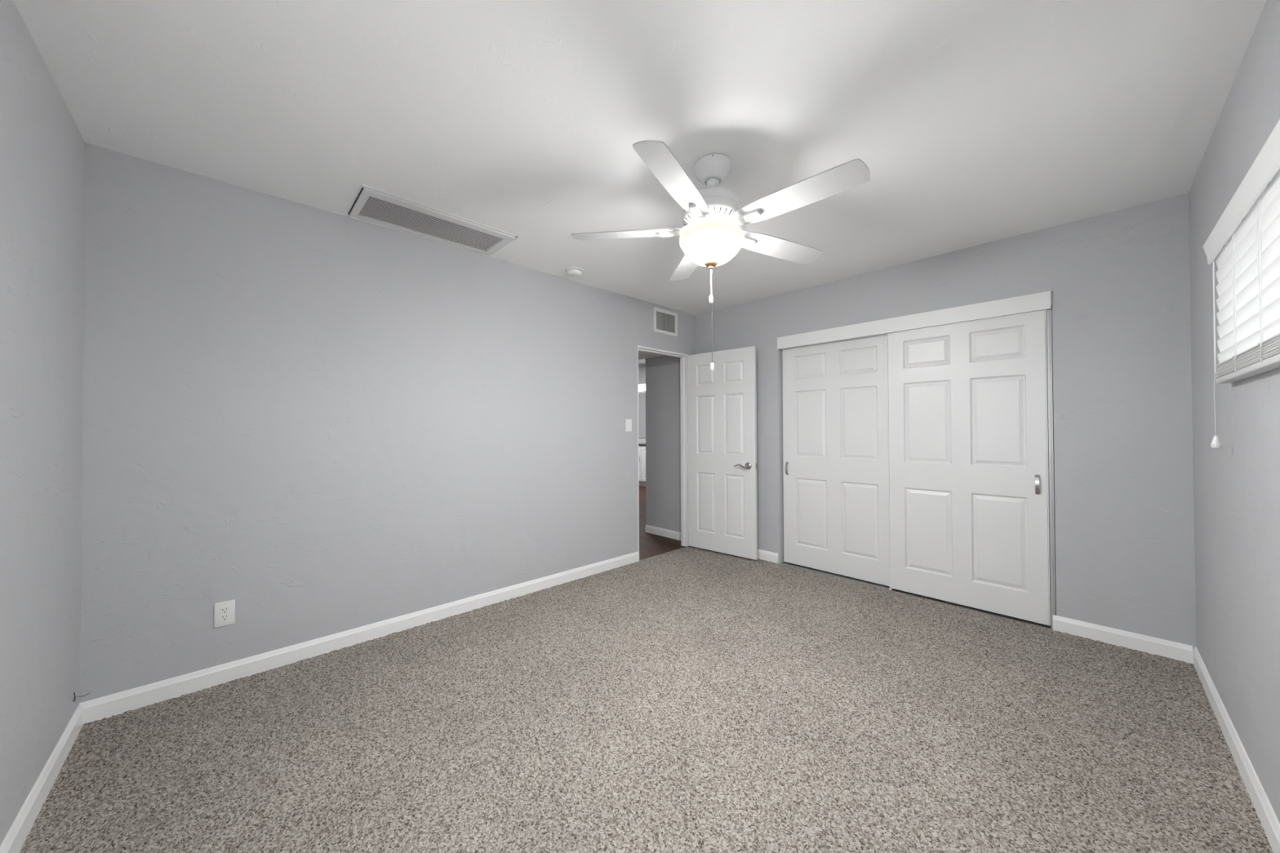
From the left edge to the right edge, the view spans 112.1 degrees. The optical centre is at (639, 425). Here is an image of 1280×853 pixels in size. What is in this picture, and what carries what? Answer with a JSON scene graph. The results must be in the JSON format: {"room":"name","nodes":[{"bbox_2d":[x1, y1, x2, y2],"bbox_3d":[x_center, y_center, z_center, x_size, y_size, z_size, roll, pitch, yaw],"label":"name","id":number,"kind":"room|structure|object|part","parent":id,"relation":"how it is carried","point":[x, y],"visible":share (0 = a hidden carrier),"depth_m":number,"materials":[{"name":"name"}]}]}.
{"room":"empty bedroom","nodes":[
{"label":"empty bedroom","id":0,"kind":"room"},
{"bbox_2d":[0,0,84,845],"bbox_3d":[-1.254,0.028,0.578,0.120,2.480,3.276,0,-1,-44],"label":"wall","id":1,"kind":"structure","parent":0,"point":[42,146],"depth_m":1.38,"materials":[{"name":"grey paint"}]},
{"bbox_2d":[0,704,83,852],"bbox_3d":[-1.202,1.192,0.611,0.012,0.102,3.252,0,-1,-44],"label":"baseboard","id":2,"kind":"structure","parent":1,"relation":"attached to","point":[13,842],"depth_m":1.41,"materials":[{"name":"white paint"}]},
{"bbox_2d":[73,692,90,702],"bbox_3d":[-2.285,1.097,1.759,0.015,0.065,0.116,0,-1,-33],"label":"wire hook","id":3,"kind":"object","parent":1,"relation":"attached to","point":[75,696],"visible":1,"depth_m":1.72,"materials":[{"name":"grey metal"}]},
{"bbox_2d":[80,142,696,702],"bbox_3d":[-0.941,0.054,3.200,4.186,2.480,0.095,0,-1,-44],"label":"wall","id":4,"kind":"structure","parent":0,"point":[320,423],"depth_m":2.34,"materials":[{"name":"grey paint"}]},
{"bbox_2d":[213,600,235,627],"bbox_3d":[-2.018,0.916,2.094,0.073,0.117,0.009,0,-1,-44],"label":"power outlet","id":5,"kind":"object","parent":4,"relation":"attached to","point":[224,611],"visible":1,"depth_m":2.09,"materials":[{"name":"white plastic"}]},
{"bbox_2d":[219,605,229,622],"bbox_3d":[-2.015,0.916,2.091,0.034,0.067,0.002,0,-1,-44],"label":"receptacle","id":6,"kind":"object","parent":5,"relation":"attached to","point":[224,610],"depth_m":2.09,"materials":[{"name":"white plastic"}]},
{"bbox_2d":[79,551,639,724],"bbox_3d":[-1.169,1.216,2.893,3.203,0.102,0.012,0,-1,-44],"label":"baseboard","id":7,"kind":"structure","parent":4,"relation":"attached to","point":[118,703],"depth_m":2.31,"materials":[{"name":"white paint"}]},
{"bbox_2d":[625,418,631,431],"bbox_3d":[-0.098,0.001,3.928,0.075,0.111,0.010,0,-1,-44],"label":"light switch","id":8,"kind":"object","parent":4,"relation":"attached to","point":[628,422],"visible":1,"depth_m":3.92,"materials":[{"name":"white plastic"}]},
{"bbox_2d":[637,345,688,551],"bbox_3d":[0.217,0.263,4.295,0.730,2.012,0.097,0,-1,-44],"label":"door frame","id":9,"kind":"structure","parent":4,"relation":"attached to","point":[683,357],"depth_m":4.52,"materials":[{"name":"white paint"}]},
{"bbox_2d":[653,306,677,337],"bbox_3d":[0.259,-1.024,4.282,0.346,0.239,0.010,0,-1,-44],"label":"air vent","id":10,"kind":"object","parent":4,"relation":"in","point":[664,322],"visible":1,"depth_m":4.27,"materials":[{"name":"white metal"}]},
{"bbox_2d":[686,346,757,559],"bbox_3d":[0.777,0.257,4.208,0.776,1.970,0.092,-1,-1,41],"label":"door","id":11,"kind":"structure","parent":4,"relation":"in","point":[722,446],"depth_m":4.19,"materials":[{"name":"white paint"}]},
{"bbox_3d":[0.938,0.382,4.019,0.126,0.040,0.022,-1,-1,41],"label":"lever handle","id":12,"kind":"part","parent":11,"relation":"part of","materials":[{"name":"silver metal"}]},
{"bbox_2d":[13,0,1266,315],"bbox_3d":[0.320,-1.254,1.967,4.306,0.100,3.456,0,-1,-44],"label":"ceiling","id":13,"kind":"structure","parent":0,"point":[972,122],"depth_m":1.63,"materials":[{"name":"white paint"}]},
{"bbox_2d":[347,184,518,255],"bbox_3d":[-1.205,-1.185,2.568,0.842,0.012,0.394,0,-1,-44],"label":"ceiling vent","id":14,"kind":"object","parent":13,"relation":"in","point":[372,205],"visible":1,"depth_m":2.51,"materials":[{"name":"white metal"}]},
{"bbox_2d":[564,266,583,277],"bbox_3d":[-0.502,-1.164,3.297,0.144,0.044,0.144,0,-1,-44],"label":"smoke detector","id":15,"kind":"object","parent":13,"relation":"attached to","point":[571,272],"visible":1,"depth_m":3.26,"materials":[{"name":"white plastic"}]},
{"bbox_3d":[-0.502,-1.182,3.297,0.144,0.010,0.144,0,-1,-44],"label":"mounting plate","id":16,"kind":"part","parent":15,"relation":"part of","materials":[{"name":"white plastic"}]},
{"bbox_2d":[571,140,870,371],"bbox_3d":[0.370,-0.726,1.944,1.297,0.956,1.246,0,-1,-44],"label":"ceiling fan","id":17,"kind":"object","parent":13,"relation":"hanging from","point":[711,235],"visible":1,"depth_m":1.86,"materials":[{"name":"white metal"}]},
{"bbox_3d":[-0.055,-0.911,2.052,0.551,0.041,0.128,0,-1,10],"label":"fan blade","id":18,"kind":"part","parent":17,"relation":"part of","materials":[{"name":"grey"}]},
{"bbox_3d":[0.148,-0.913,1.636,0.127,0.041,0.551,-1,-1,28],"label":"fan blade","id":19,"kind":"part","parent":17,"relation":"part of","materials":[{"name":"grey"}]},
{"bbox_3d":[0.171,-0.909,2.012,0.168,0.048,0.049,0,-1,13],"label":"blade arm","id":20,"kind":"part","parent":17,"relation":"part of","materials":[{"name":"white metal"}]},
{"bbox_3d":[0.277,-0.896,2.373,0.128,0.029,0.551,0,-1,-8],"label":"fan blade","id":21,"kind":"part","parent":17,"relation":"part of","materials":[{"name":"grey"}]},
{"bbox_3d":[0.255,-0.910,1.839,0.048,0.050,0.168,-1,-1,32],"label":"blade arm","id":22,"kind":"part","parent":17,"relation":"part of","materials":[{"name":"white metal"}]},
{"bbox_3d":[0.332,-0.503,1.979,0.004,0.437,0.004,0,-1,-21],"label":"pull chain","id":23,"kind":"part","parent":17,"relation":"part of","materials":[{"name":"silver metal"}]},
{"bbox_3d":[0.331,-0.816,1.983,0.296,0.143,0.296,0,-1,-44],"label":"lamp shade","id":24,"kind":"part","parent":17,"relation":"part of","materials":[{"name":"white glass"}]},
{"bbox_3d":[0.449,-0.906,1.867,0.053,0.054,0.165,0,-1,-44],"label":"blade arm","id":25,"kind":"part","parent":17,"relation":"part of","materials":[{"name":"white metal"}]},
{"bbox_3d":[0.480,-0.902,2.056,0.167,0.055,0.049,0,-1,-23],"label":"blade arm","id":26,"kind":"part","parent":17,"relation":"part of","materials":[{"name":"white metal"}]},
{"bbox_3d":[0.686,-0.888,2.156,0.551,0.041,0.128,0,-1,-26],"label":"fan blade","id":27,"kind":"part","parent":17,"relation":"part of","materials":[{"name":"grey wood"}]},
{"bbox_3d":[0.606,-0.898,1.701,0.127,0.040,0.551,0,-1,-44],"label":"fan blade","id":28,"kind":"part","parent":17,"relation":"part of","materials":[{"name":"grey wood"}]},
{"bbox_2d":[638,364,645,443],"bbox_3d":[-1.039,-0.102,7.315,5.670,2.900,6.005,0,-1,-44],"label":"wall","id":29,"kind":"structure","parent":0,"point":[642,368],"depth_m":10.11,"materials":[{"name":"white paint"}]},
{"bbox_2d":[638,382,645,438],"bbox_3d":[0.292,-0.348,9.896,0.076,1.295,1.400,0,-1,-44],"label":"window","id":30,"kind":"structure","parent":29,"relation":"in","point":[642,394],"depth_m":10.12,"materials":[{"name":"white glass"}]},
{"bbox_2d":[639,480,645,486],"bbox_3d":[0.040,1.272,9.427,0.005,0.103,2.600,0,-1,-44],"label":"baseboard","id":31,"kind":"structure","parent":29,"relation":"attached to","point":[641,483],"depth_m":9.41,"materials":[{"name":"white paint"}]},
{"bbox_2d":[638,359,645,364],"bbox_3d":[-1.012,-1.499,7.681,6.000,0.100,5.340,0,-1,-44],"label":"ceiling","id":32,"kind":"structure","parent":0,"point":[641,362],"depth_m":9.76,"materials":[{"name":"white paint"}]},
{"bbox_2d":[19,485,1273,852],"bbox_3d":[-0.380,1.304,5.458,8.120,0.062,9.376,0,-1,-44],"label":"floor","id":33,"kind":"structure","parent":0,"point":[688,699],"depth_m":1.69,"materials":[{"name":"carpet"}]},
{"bbox_2d":[638,445,641,480],"bbox_3d":[0.050,0.890,9.677,0.550,0.872,0.458,0,-1,-44],"label":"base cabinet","id":34,"kind":"object","parent":33,"relation":"on","point":[639,446],"visible":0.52,"depth_m":9.38,"materials":[{"name":"white"}]},
{"bbox_2d":[640,445,645,481],"bbox_3d":[0.367,0.885,9.343,0.550,0.872,0.458,0,-1,-44],"label":"base cabinet","id":35,"kind":"object","parent":33,"relation":"on","point":[642,447],"visible":0.21,"depth_m":9.30,"materials":[{"name":"white"}]},
{"bbox_2d":[638,351,664,359],"bbox_3d":[-0.538,-1.146,4.323,2.066,0.680,0.955,0,-1,-44],"label":"ceiling","id":36,"kind":"structure","parent":0,"point":[642,355],"depth_m":4.95,"materials":[{"name":"white paint"}]},
{"bbox_2d":[757,548,778,563],"bbox_3d":[0.934,1.222,4.250,0.012,0.102,0.940,0,-1,-44],"label":"baseboard","id":37,"kind":"structure","parent":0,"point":[765,555],"depth_m":3.98,"materials":[{"name":"white paint"}]},
{"bbox_2d":[645,192,1196,649],"bbox_3d":[1.581,-0.106,3.672,0.120,2.790,4.256,0,-1,-44],"label":"wall","id":38,"kind":"structure","parent":0,"point":[1118,282],"depth_m":2.50,"materials":[{"name":"grey paint"}]},
{"bbox_2d":[645,524,680,540],"bbox_3d":[0.309,1.239,4.907,0.012,0.102,0.685,0,-1,-44],"label":"baseboard","id":39,"kind":"structure","parent":38,"relation":"attached to","point":[649,529],"depth_m":4.94,"materials":[{"name":"white paint"}]},
{"bbox_2d":[778,349,785,564],"bbox_3d":[1.312,0.273,3.954,0.114,1.970,0.005,0,-1,-44],"label":"trim","id":40,"kind":"structure","parent":38,"relation":"attached to","point":[780,373],"depth_m":3.93,"materials":[{"name":"grey paint"}]},
{"bbox_2d":[782,333,888,586],"bbox_3d":[1.627,0.262,3.613,0.058,1.952,0.906,0,-1,-44],"label":"door","id":41,"kind":"structure","parent":38,"relation":"in","point":[835,435],"depth_m":3.58,"materials":[{"name":"white paint"}]},
{"bbox_3d":[1.333,0.391,3.898,0.024,0.117,0.016,0,-1,-44],"label":"pull handle","id":42,"kind":"part","parent":41,"relation":"part of","materials":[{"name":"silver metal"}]},
{"bbox_2d":[777,290,1051,349],"bbox_3d":[1.876,-0.752,3.264,0.019,0.107,1.801,0,-1,-44],"label":"trim","id":43,"kind":"structure","parent":38,"relation":"attached to","point":[1041,300],"depth_m":3.07,"materials":[{"name":"white paint"}]},
{"bbox_2d":[886,309,1050,626],"bbox_3d":[2.194,0.251,2.953,0.058,1.948,0.884,0,-1,-44],"label":"door","id":44,"kind":"structure","parent":38,"relation":"in","point":[967,402],"depth_m":2.90,"materials":[{"name":"white paint"}]},
{"bbox_3d":[2.453,0.367,2.655,0.024,0.120,0.019,0,-1,-44],"label":"pull handle","id":45,"kind":"part","parent":44,"relation":"part of","materials":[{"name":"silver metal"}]},
{"bbox_2d":[1046,309,1056,629],"bbox_3d":[2.534,0.267,2.647,0.086,1.945,0.020,0,-1,-44],"label":"trim","id":46,"kind":"structure","parent":38,"relation":"attached to","point":[1049,313],"depth_m":2.62,"materials":[{"name":"grey wood"}]},
{"bbox_2d":[1053,614,1193,664],"bbox_3d":[2.678,1.196,2.413,0.012,0.102,0.522,0,-1,-44],"label":"baseboard","id":47,"kind":"structure","parent":38,"relation":"attached to","point":[1151,645],"depth_m":2.39,"materials":[{"name":"white paint"}]},
{"bbox_2d":[1046,308,1052,573],"bbox_3d":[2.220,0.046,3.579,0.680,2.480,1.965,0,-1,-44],"label":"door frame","id":48,"kind":"structure","parent":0,"point":[1051,308],"depth_m":3.17,"materials":[{"name":"grey wood"}]},
{"bbox_2d":[1188,0,1279,822],"bbox_3d":[1.410,0.019,0.725,4.186,2.480,0.180,0,-1,-44],"label":"wall","id":49,"kind":"structure","parent":0,"point":[1237,483],"depth_m":1.52,"materials":[{"name":"grey paint"}]},
{"bbox_2d":[1192,646,1279,852],"bbox_3d":[1.392,1.184,0.824,4.066,0.102,0.012,0,-1,-44],"label":"baseboard","id":50,"kind":"structure","parent":49,"relation":"attached to","point":[1270,824],"depth_m":1.49,"materials":[{"name":"white paint"}]},
{"bbox_2d":[1202,119,1279,448],"bbox_3d":[1.659,-0.301,1.119,1.428,0.767,0.077,0,-1,-44],"label":"window blind","id":51,"kind":"object","parent":49,"relation":"attached to","point":[1244,243],"visible":1,"depth_m":1.25,"materials":[{"name":"white paint"}]},
{"bbox_3d":[2.144,-0.290,1.606,0.004,0.659,0.010,-1,-1,33],"label":"lift cord","id":52,"kind":"part","parent":51,"relation":"part of","materials":[{"name":"white fabric"}]},
{"bbox_3d":[1.905,-0.394,1.382,0.029,0.454,0.007,0,-1,-44],"label":"ladder cord","id":53,"kind":"part","parent":51,"relation":"part of","materials":[{"name":"white fabric"}]},
{"bbox_3d":[1.659,-0.167,1.116,1.384,0.020,0.036,0,-1,-44],"label":"rail","id":54,"kind":"part","parent":51,"relation":"part of","materials":[{"name":"white plastic"}]},
{"bbox_3d":[1.680,-0.396,1.168,0.029,0.454,0.007,0,-1,-44],"label":"ladder cord","id":55,"kind":"part","parent":51,"relation":"part of","materials":[{"name":"white fabric"}]}
]}

